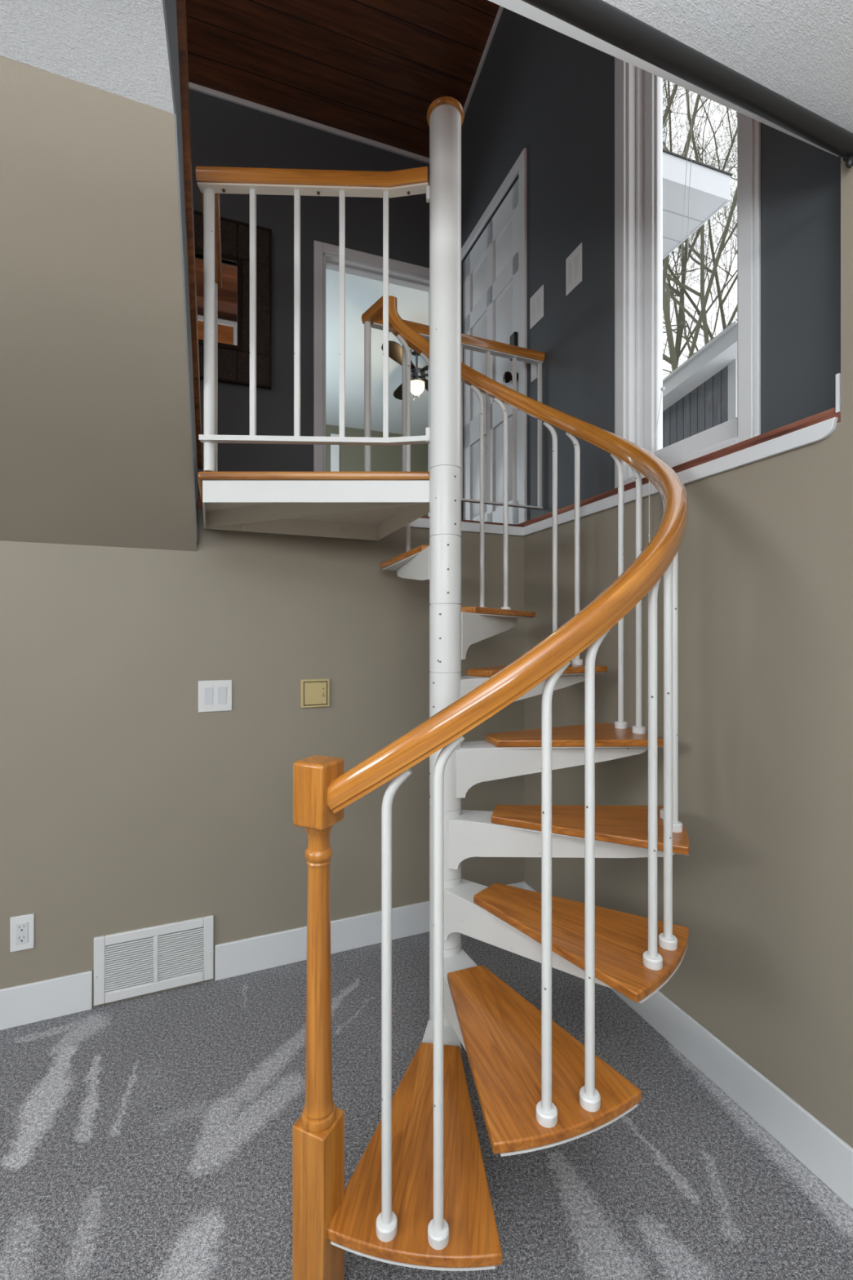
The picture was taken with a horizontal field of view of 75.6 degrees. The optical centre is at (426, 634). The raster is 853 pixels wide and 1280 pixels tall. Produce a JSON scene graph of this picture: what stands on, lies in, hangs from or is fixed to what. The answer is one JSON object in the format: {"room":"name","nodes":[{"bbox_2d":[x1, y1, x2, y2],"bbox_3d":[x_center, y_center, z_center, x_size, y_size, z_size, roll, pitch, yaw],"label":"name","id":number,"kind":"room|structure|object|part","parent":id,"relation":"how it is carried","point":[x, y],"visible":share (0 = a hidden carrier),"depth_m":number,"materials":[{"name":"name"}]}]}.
{"room":"stairwell","nodes":[
{"label":"stairwell","id":0,"kind":"room"},
{"bbox_2d":[0,55,196,551],"bbox_3d":[-2.214,-0.864,1.087,3.250,1.076,0.973,0,0,-23],"label":"wall","id":1,"kind":"structure","parent":0,"point":[95,446],"depth_m":1.51,"materials":[{"name":"beige paint"}]},
{"bbox_2d":[162,0,197,541],"bbox_3d":[-0.650,-0.931,1.466,0.004,1.142,1.414,0,0,-20],"label":"wall","id":2,"kind":"structure","parent":0,"point":[169,6],"depth_m":1.42,"materials":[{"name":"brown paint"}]},
{"bbox_2d":[176,0,202,468],"bbox_3d":[-0.640,-1.102,1.469,0.016,0.920,1.414,0,0,-20],"label":"trim","id":3,"kind":"structure","parent":2,"relation":"attached to","point":[180,4],"depth_m":1.53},
{"bbox_2d":[0,509,524,1007],"bbox_3d":[-1.441,0.443,2.013,4.538,1.870,0.140,0,0,-23],"label":"wall","id":4,"kind":"structure","parent":0,"point":[125,806],"depth_m":2.18,"materials":[{"name":"beige paint"}]},
{"bbox_2d":[9,913,34,951],"bbox_3d":[-1.426,1.054,1.939,0.070,0.122,0.009,0,0,-23],"label":"wall outlet","id":5,"kind":"object","parent":4,"relation":"attached to","point":[21,927],"visible":1,"depth_m":1.94,"materials":[{"name":"white plastic"}]},
{"bbox_2d":[16,921,27,944],"bbox_3d":[-1.425,1.054,1.937,0.035,0.073,0.004,0,0,-23],"label":"receptacle","id":6,"kind":"object","parent":5,"relation":"attached to","point":[21,926],"depth_m":1.94,"materials":[{"name":"white plastic"}]},
{"bbox_2d":[93,915,213,1005],"bbox_3d":[-1.034,1.242,2.101,0.411,0.248,0.017,0,0,-23],"label":"air vent","id":7,"kind":"object","parent":4,"relation":"in","point":[131,963],"visible":1,"depth_m":2.09,"materials":[{"name":"white plastic"}]},
{"bbox_2d":[198,680,231,712],"bbox_3d":[-0.841,0.246,2.187,0.126,0.124,0.010,0,0,-23],"label":"light switch","id":8,"kind":"object","parent":4,"relation":"attached to","point":[215,695],"visible":1,"depth_m":2.19,"materials":[{"name":"white plastic"}]},
{"bbox_2d":[0,880,524,1030],"bbox_3d":[-1.411,1.308,1.943,4.138,0.140,0.014,0,0,-23],"label":"baseboard","id":9,"kind":"structure","parent":4,"relation":"attached to","point":[55,997],"depth_m":2.23,"materials":[{"name":"white paint"}]},
{"bbox_2d":[300,678,329,707],"bbox_3d":[-0.473,0.252,2.341,0.122,0.120,0.015,0,0,-23],"label":"intercom panel","id":10,"kind":"object","parent":4,"relation":"attached to","point":[313,692],"visible":1,"depth_m":2.33,"materials":[{"name":"beige plastic"}]},
{"bbox_2d":[197,495,524,527],"bbox_3d":[-0.435,-0.520,2.394,2.288,0.056,0.047,0,0,-23],"label":"trim","id":11,"kind":"structure","parent":4,"relation":"on","point":[199,504],"depth_m":2.65,"materials":[{"name":"white wood"}]},
{"bbox_2d":[361,295,544,510],"bbox_3d":[0.181,-0.996,2.583,0.954,0.894,0.183,0,0,-24],"label":"guard railing","id":12,"kind":"object","parent":11,"relation":"on","point":[373,316],"visible":0.62,"depth_m":2.69,"materials":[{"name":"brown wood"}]},
{"bbox_3d":[-0.264,-0.974,2.468,0.030,0.849,0.030,0,0,0],"label":"corner post","id":13,"kind":"part","parent":12,"relation":"part of","materials":[{"name":"white metal"}]},
{"bbox_3d":[0.181,-1.420,2.583,0.954,0.046,0.182,0,0,-24],"label":"rail","id":14,"kind":"part","parent":12,"relation":"part of","materials":[{"name":"brown wood"}]},
{"bbox_2d":[404,517,524,536],"bbox_3d":[0.146,-0.512,2.604,0.755,0.044,0.014,0,0,-23],"label":"trim","id":15,"kind":"structure","parent":4,"relation":"attached to","point":[420,522],"depth_m":2.64,"materials":[{"name":"white paint"}]},
{"bbox_2d":[189,88,429,495],"bbox_3d":[-1.632,-2.172,3.468,3.770,3.300,0.120,0,0,-20],"label":"wall","id":16,"kind":"structure","parent":0,"point":[224,133],"depth_m":3.66,"materials":[{"name":"grey paint"}]},
{"bbox_2d":[193,210,271,389],"bbox_3d":[-1.475,-2.129,3.441,0.972,1.036,0.038,0,0,-20],"label":"picture frame","id":17,"kind":"object","parent":16,"relation":"attached to","point":[233,298],"visible":0.44,"depth_m":3.53,"materials":[{"name":"black wood"}]},
{"bbox_2d":[195,255,237,345],"bbox_3d":[-1.480,-2.117,3.454,0.550,0.537,0.006,0,0,-20],"label":"mirror glass","id":18,"kind":"object","parent":17,"relation":"attached to","point":[228,295],"depth_m":3.52,"materials":[{"name":"silver glass"}]},
{"bbox_3d":[-1.475,-2.117,3.441,0.964,0.597,0.038,0,0,-20],"label":"moulding","id":19,"kind":"part","parent":17,"relation":"part of","materials":[{"name":"black wood"}]},
{"bbox_2d":[188,81,429,164],"bbox_3d":[-1.523,-3.440,3.433,3.550,0.032,0.023,0,0,-20],"label":"trim","id":20,"kind":"structure","parent":16,"relation":"attached to","point":[193,86],"depth_m":3.68,"materials":[{"name":"white paint"}]},
{"bbox_2d":[313,240,429,516],"bbox_3d":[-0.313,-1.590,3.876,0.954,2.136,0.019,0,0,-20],"label":"trim","id":21,"kind":"structure","parent":16,"relation":"attached to","point":[319,247],"depth_m":3.72,"materials":[{"name":"white paint"}]},
{"bbox_2d":[185,0,499,157],"bbox_3d":[-0.576,-4.294,0.723,3.870,1.784,6.210,0,0,-20],"label":"ceiling","id":22,"kind":"structure","parent":0,"point":[371,69],"depth_m":3.38,"materials":[{"name":"brown wood"}]},
{"bbox_2d":[325,268,428,435],"bbox_3d":[-1.674,-3.012,5.741,5.250,0.100,4.180,0,0,-20],"label":"ceiling","id":23,"kind":"structure","parent":0,"point":[362,293],"depth_m":5.91,"materials":[{"name":"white paint"}]},
{"bbox_2d":[381,340,428,400],"bbox_3d":[0.051,-2.681,5.750,0.958,0.560,1.245,0,0,0],"label":"ceiling fan","id":24,"kind":"object","parent":23,"relation":"hanging from","point":[419,382],"visible":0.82,"depth_m":5.66,"materials":[{"name":"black metal"}]},
{"bbox_3d":[-0.265,-2.726,5.393,0.170,0.042,0.565,0,0,25],"label":"blade","id":25,"kind":"part","parent":24,"relation":"part of","materials":[{"name":"brown wood"}]},
{"bbox_3d":[-0.234,-2.726,6.099,0.170,0.042,0.565,0,0,-20],"label":"blade","id":26,"kind":"part","parent":24,"relation":"part of","materials":[{"name":"brown wood"}]},
{"bbox_3d":[-0.103,-2.561,5.740,0.168,0.109,0.168,0,0,0],"label":"globe","id":27,"kind":"part","parent":24,"relation":"part of","materials":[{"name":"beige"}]},
{"bbox_3d":[0.168,-2.726,5.470,0.170,0.042,0.565,0,0,-45],"label":"blade","id":28,"kind":"part","parent":24,"relation":"part of","materials":[{"name":"brown metal"}]},
{"bbox_3d":[0.053,-2.726,6.089,0.170,0.042,0.565,0,0,24],"label":"blade","id":29,"kind":"part","parent":24,"relation":"part of","materials":[{"name":"black wood"}]},
{"bbox_2d":[325,424,428,516],"bbox_3d":[-1.379,-1.772,7.829,4.700,2.500,0.101,0,0,-20],"label":"wall","id":30,"kind":"structure","parent":0,"point":[383,458],"depth_m":8.02,"materials":[{"name":"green paint"}]},
{"bbox_2d":[330,433,339,471],"bbox_3d":[-1.299,-1.680,7.795,0.123,2.315,0.020,0,0,-20],"label":"trim","id":31,"kind":"structure","parent":30,"relation":"attached to","point":[335,449],"depth_m":7.79,"materials":[{"name":"white paint"}]},
{"bbox_2d":[0,931,852,1279],"bbox_3d":[-0.500,1.428,0.300,6.200,0.100,5.800,0,0,0],"label":"floor","id":32,"kind":"structure","parent":0,"point":[148,1137],"depth_m":1.46,"materials":[{"name":"grey carpet"}]},
{"bbox_2d":[197,96,688,1279],"bbox_3d":[0.029,-0.126,1.753,1.400,3.007,1.464,0,0,-23],"label":"spiral staircase","id":33,"kind":"structure","parent":32,"relation":"on","point":[417,1196],"depth_m":1.29,"materials":[{"name":"white metal"}]},
{"bbox_3d":[-0.788,-0.450,1.950,0.006,0.070,0.455,0,0,-21],"label":"plate","id":34,"kind":"part","parent":33,"relation":"part of","materials":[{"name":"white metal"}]},
{"bbox_3d":[-0.544,-0.450,2.301,0.712,0.070,0.006,0,0,-23],"label":"wall plate","id":35,"kind":"part","parent":33,"relation":"part of","materials":[{"name":"beige metal"}]},
{"bbox_2d":[195,166,429,471],"bbox_3d":[-0.521,-0.981,1.821,1.033,0.936,0.412,0,0,30],"label":"guard railing","id":36,"kind":"object","parent":33,"relation":"on","point":[212,181],"visible":0.93,"depth_m":1.72,"materials":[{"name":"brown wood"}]},
{"bbox_3d":[-0.686,-0.955,1.735,0.033,0.884,0.033,0,0,0],"label":"corner post","id":37,"kind":"part","parent":36,"relation":"part of","materials":[{"name":"white metal"}]},
{"bbox_3d":[-0.774,-1.422,1.990,0.058,0.046,0.509,0,0,-19],"label":"return rail","id":38,"kind":"part","parent":36,"relation":"part of","materials":[{"name":"white wood"}]},
{"bbox_3d":[-0.850,-0.974,2.190,0.033,0.844,0.033,0,0,0],"label":"corner post","id":39,"kind":"part","parent":36,"relation":"part of","materials":[{"name":"white metal"}]},
{"bbox_3d":[-0.351,-1.426,1.732,0.725,0.046,0.078,0,0,0],"label":"rail","id":40,"kind":"part","parent":36,"relation":"part of","materials":[{"name":"brown wood"}]},
{"bbox_3d":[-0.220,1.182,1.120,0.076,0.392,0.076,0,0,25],"label":"newel post","id":41,"kind":"part","parent":33,"relation":"part of","materials":[{"name":"brown wood"}]},
{"bbox_3d":[-0.084,-0.450,2.104,0.006,0.070,0.722,0,0,-22],"label":"plate","id":42,"kind":"part","parent":33,"relation":"part of","materials":[{"name":"beige metal"}]},
{"bbox_3d":[0.268,-0.535,1.716,0.954,1.778,1.371,0,0,0],"label":"handrail","id":43,"kind":"part","parent":33,"relation":"part of","materials":[{"name":"brown wood"}]},
{"bbox_2d":[0,0,852,133],"bbox_3d":[-0.550,-1.292,-0.627,6.100,0.220,3.946,0,0,0],"label":"ceiling","id":44,"kind":"structure","parent":0,"point":[801,51],"depth_m":1.09,"materials":[{"name":"white paint"}]},
{"bbox_2d":[521,0,852,168],"bbox_3d":[0.169,-1.066,0.899,1.918,0.231,0.051,0,0,-26],"label":"beam","id":45,"kind":"structure","parent":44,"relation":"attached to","point":[600,19],"depth_m":1.05,"materials":[{"name":"grey paint"}]},
{"bbox_2d":[461,7,840,520],"bbox_3d":[1.520,-2.822,0.603,0.161,4.800,7.627,0,0,-21],"label":"wall","id":46,"kind":"structure","parent":0,"point":[542,90],"depth_m":2.51,"materials":[{"name":"grey paint"}]},
{"bbox_2d":[462,5,503,118],"bbox_3d":[1.009,-4.114,1.707,0.022,1.378,5.000,0,0,-21],"label":"trim","id":47,"kind":"structure","parent":46,"relation":"attached to","point":[500,8],"depth_m":3.44,"materials":[{"name":"white paint"}]},
{"bbox_2d":[461,147,527,524],"bbox_3d":[0.377,-1.575,3.406,0.112,2.106,0.932,0,0,-21],"label":"door","id":48,"kind":"structure","parent":46,"relation":"in","point":[495,268],"depth_m":3.31,"materials":[{"name":"white paint"}]},
{"bbox_3d":[0.470,-1.446,3.099,0.072,0.068,0.068,0,0,-21],"label":"knob","id":49,"kind":"part","parent":48,"relation":"part of","materials":[{"name":"brown metal"}]},
{"bbox_2d":[530,364,537,382],"bbox_3d":[0.568,-1.408,2.902,0.006,0.133,0.058,0,0,-21],"label":"blank cover plate","id":50,"kind":"object","parent":46,"relation":"attached to","point":[533,367],"visible":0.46,"depth_m":2.90,"materials":[{"name":"white plastic"}]},
{"bbox_2d":[529,284,543,328],"bbox_3d":[0.576,-1.711,2.877,0.010,0.164,0.128,0,0,-20],"label":"light switch","id":51,"kind":"object","parent":46,"relation":"attached to","point":[536,301],"visible":1,"depth_m":2.87,"materials":[{"name":"white plastic"}]},
{"bbox_2d":[565,242,582,295],"bbox_3d":[0.689,-1.707,2.575,0.010,0.176,0.122,0,0,-20],"label":"light switch","id":52,"kind":"object","parent":46,"relation":"attached to","point":[574,261],"visible":1,"depth_m":2.57,"materials":[{"name":"white plastic"}]},
{"bbox_2d":[517,407,840,526],"bbox_3d":[0.799,-0.544,2.151,0.148,0.043,1.652,0,0,-21],"label":"trim","id":53,"kind":"structure","parent":46,"relation":"attached to","point":[830,413],"depth_m":1.66,"materials":[{"name":"wood"}]},
{"bbox_2d":[614,57,760,488],"bbox_3d":[0.978,-1.848,2.019,0.180,2.581,0.658,0,0,-21],"label":"window","id":54,"kind":"structure","parent":46,"relation":"in","point":[638,92],"depth_m":2.20,"materials":[{"name":"white paint"}]},
{"bbox_2d":[648,91,692,542],"bbox_3d":[0.846,-1.093,2.003,0.208,1.868,0.121,0,0,-25],"label":"blind cord","id":55,"kind":"object","parent":54,"relation":"hanging from","point":[663,388],"visible":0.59,"depth_m":2.01,"materials":[{"name":"white fabric"}]},
{"bbox_3d":[0.949,-1.710,2.023,0.002,0.634,0.030,0,0,-21],"label":"lift cord","id":56,"kind":"part","parent":55,"relation":"part of","materials":[{"name":"white fabric"}]},
{"bbox_3d":[0.958,-1.691,2.000,0.002,0.635,0.020,0,0,-21],"label":"lift cord","id":57,"kind":"part","parent":55,"relation":"part of","materials":[{"name":"white fabric"}]},
{"bbox_3d":[0.992,-1.850,2.024,0.050,2.405,0.478,0,0,-21],"label":"sash","id":58,"kind":"part","parent":54,"relation":"part of","materials":[{"name":"white paint"}]},
{"bbox_2d":[524,156,852,1147],"bbox_3d":[1.692,-0.052,-0.018,0.300,2.860,6.241,0,0,-21],"label":"wall","id":59,"kind":"structure","parent":0,"point":[762,891],"depth_m":1.57,"materials":[{"name":"beige paint"}]},
{"bbox_2d":[488,0,839,156],"bbox_3d":[0.302,-1.230,1.079,1.532,0.104,0.026,0,0,-20],"label":"trim","id":60,"kind":"structure","parent":59,"relation":"attached to","point":[521,7],"depth_m":1.11,"materials":[{"name":"white paint"}]},
{"bbox_2d":[523,417,838,536],"bbox_3d":[0.749,-0.512,2.049,0.015,0.044,1.486,0,0,-21],"label":"trim","id":61,"kind":"structure","parent":59,"relation":"attached to","point":[818,432],"depth_m":1.64,"materials":[{"name":"white paint"}]},
{"bbox_2d":[524,882,852,1208],"bbox_3d":[1.530,1.308,-0.032,0.012,0.140,5.928,0,0,-21],"label":"baseboard","id":62,"kind":"structure","parent":59,"relation":"attached to","point":[819,1148],"depth_m":1.55,"materials":[{"name":"white paint"}]},
{"bbox_2d":[835,373,840,413],"bbox_3d":[1.017,-0.595,1.357,0.007,0.095,0.008,0,0,-20],"label":"trim","id":63,"kind":"structure","parent":59,"relation":"attached to","point":[837,375],"depth_m":1.35,"materials":[{"name":"white paint"}]},
{"label":"outside","id":64,"kind":"structure","parent":0,"visible":0},
{"bbox_3d":[19.000,0.728,33.000,42.000,0.100,54.000,0,0,0],"label":"ground","id":65,"kind":"structure","parent":64,"visible":0},
{"bbox_2d":[662,320,737,448],"bbox_3d":[4.010,-1.297,7.534,3.279,3.350,4.950,0,0,-8],"label":"neighboring building","id":66,"kind":"structure","parent":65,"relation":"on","point":[700,395],"depth_m":5.62,"materials":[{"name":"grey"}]},
{"bbox_2d":[662,80,737,374],"bbox_3d":[7.081,-11.106,14.234,14.166,23.572,16.833,0,0,5],"label":"bare tree","id":67,"kind":"object","parent":65,"relation":"on","point":[704,327],"visible":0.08,"depth_m":14.42,"materials":[{"name":"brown plant"}]},
{"bbox_2d":[662,79,737,365],"bbox_3d":[8.073,-13.909,17.822,22.171,29.195,21.729,0,0,-10],"label":"bare tree","id":68,"kind":"object","parent":65,"relation":"on","point":[678,341],"visible":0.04,"depth_m":17.59,"materials":[{"name":"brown plant"}]},
{"bbox_2d":[662,78,737,371],"bbox_3d":[4.708,-9.928,11.020,14.989,21.214,18.501,0,0,-13],"label":"bare tree","id":69,"kind":"object","parent":65,"relation":"on","point":[672,360],"visible":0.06,"depth_m":11.12,"materials":[{"name":"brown plant"}]},
{"bbox_2d":[662,80,737,366],"bbox_3d":[9.624,-11.344,17.049,17.830,24.050,17.645,0,0,-44],"label":"bare tree","id":70,"kind":"object","parent":65,"relation":"on","point":[717,282],"visible":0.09,"depth_m":17.52,"materials":[{"name":"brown plant"}]},
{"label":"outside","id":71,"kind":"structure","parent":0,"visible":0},
{"bbox_2d":[662,148,733,259],"bbox_3d":[1.345,-3.920,5.754,1.512,0.604,3.012,0,0,-19],"label":"porch roof","id":72,"kind":"structure","parent":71,"point":[709,186],"depth_m":4.56,"materials":[{"name":"white metal"}]}
]}

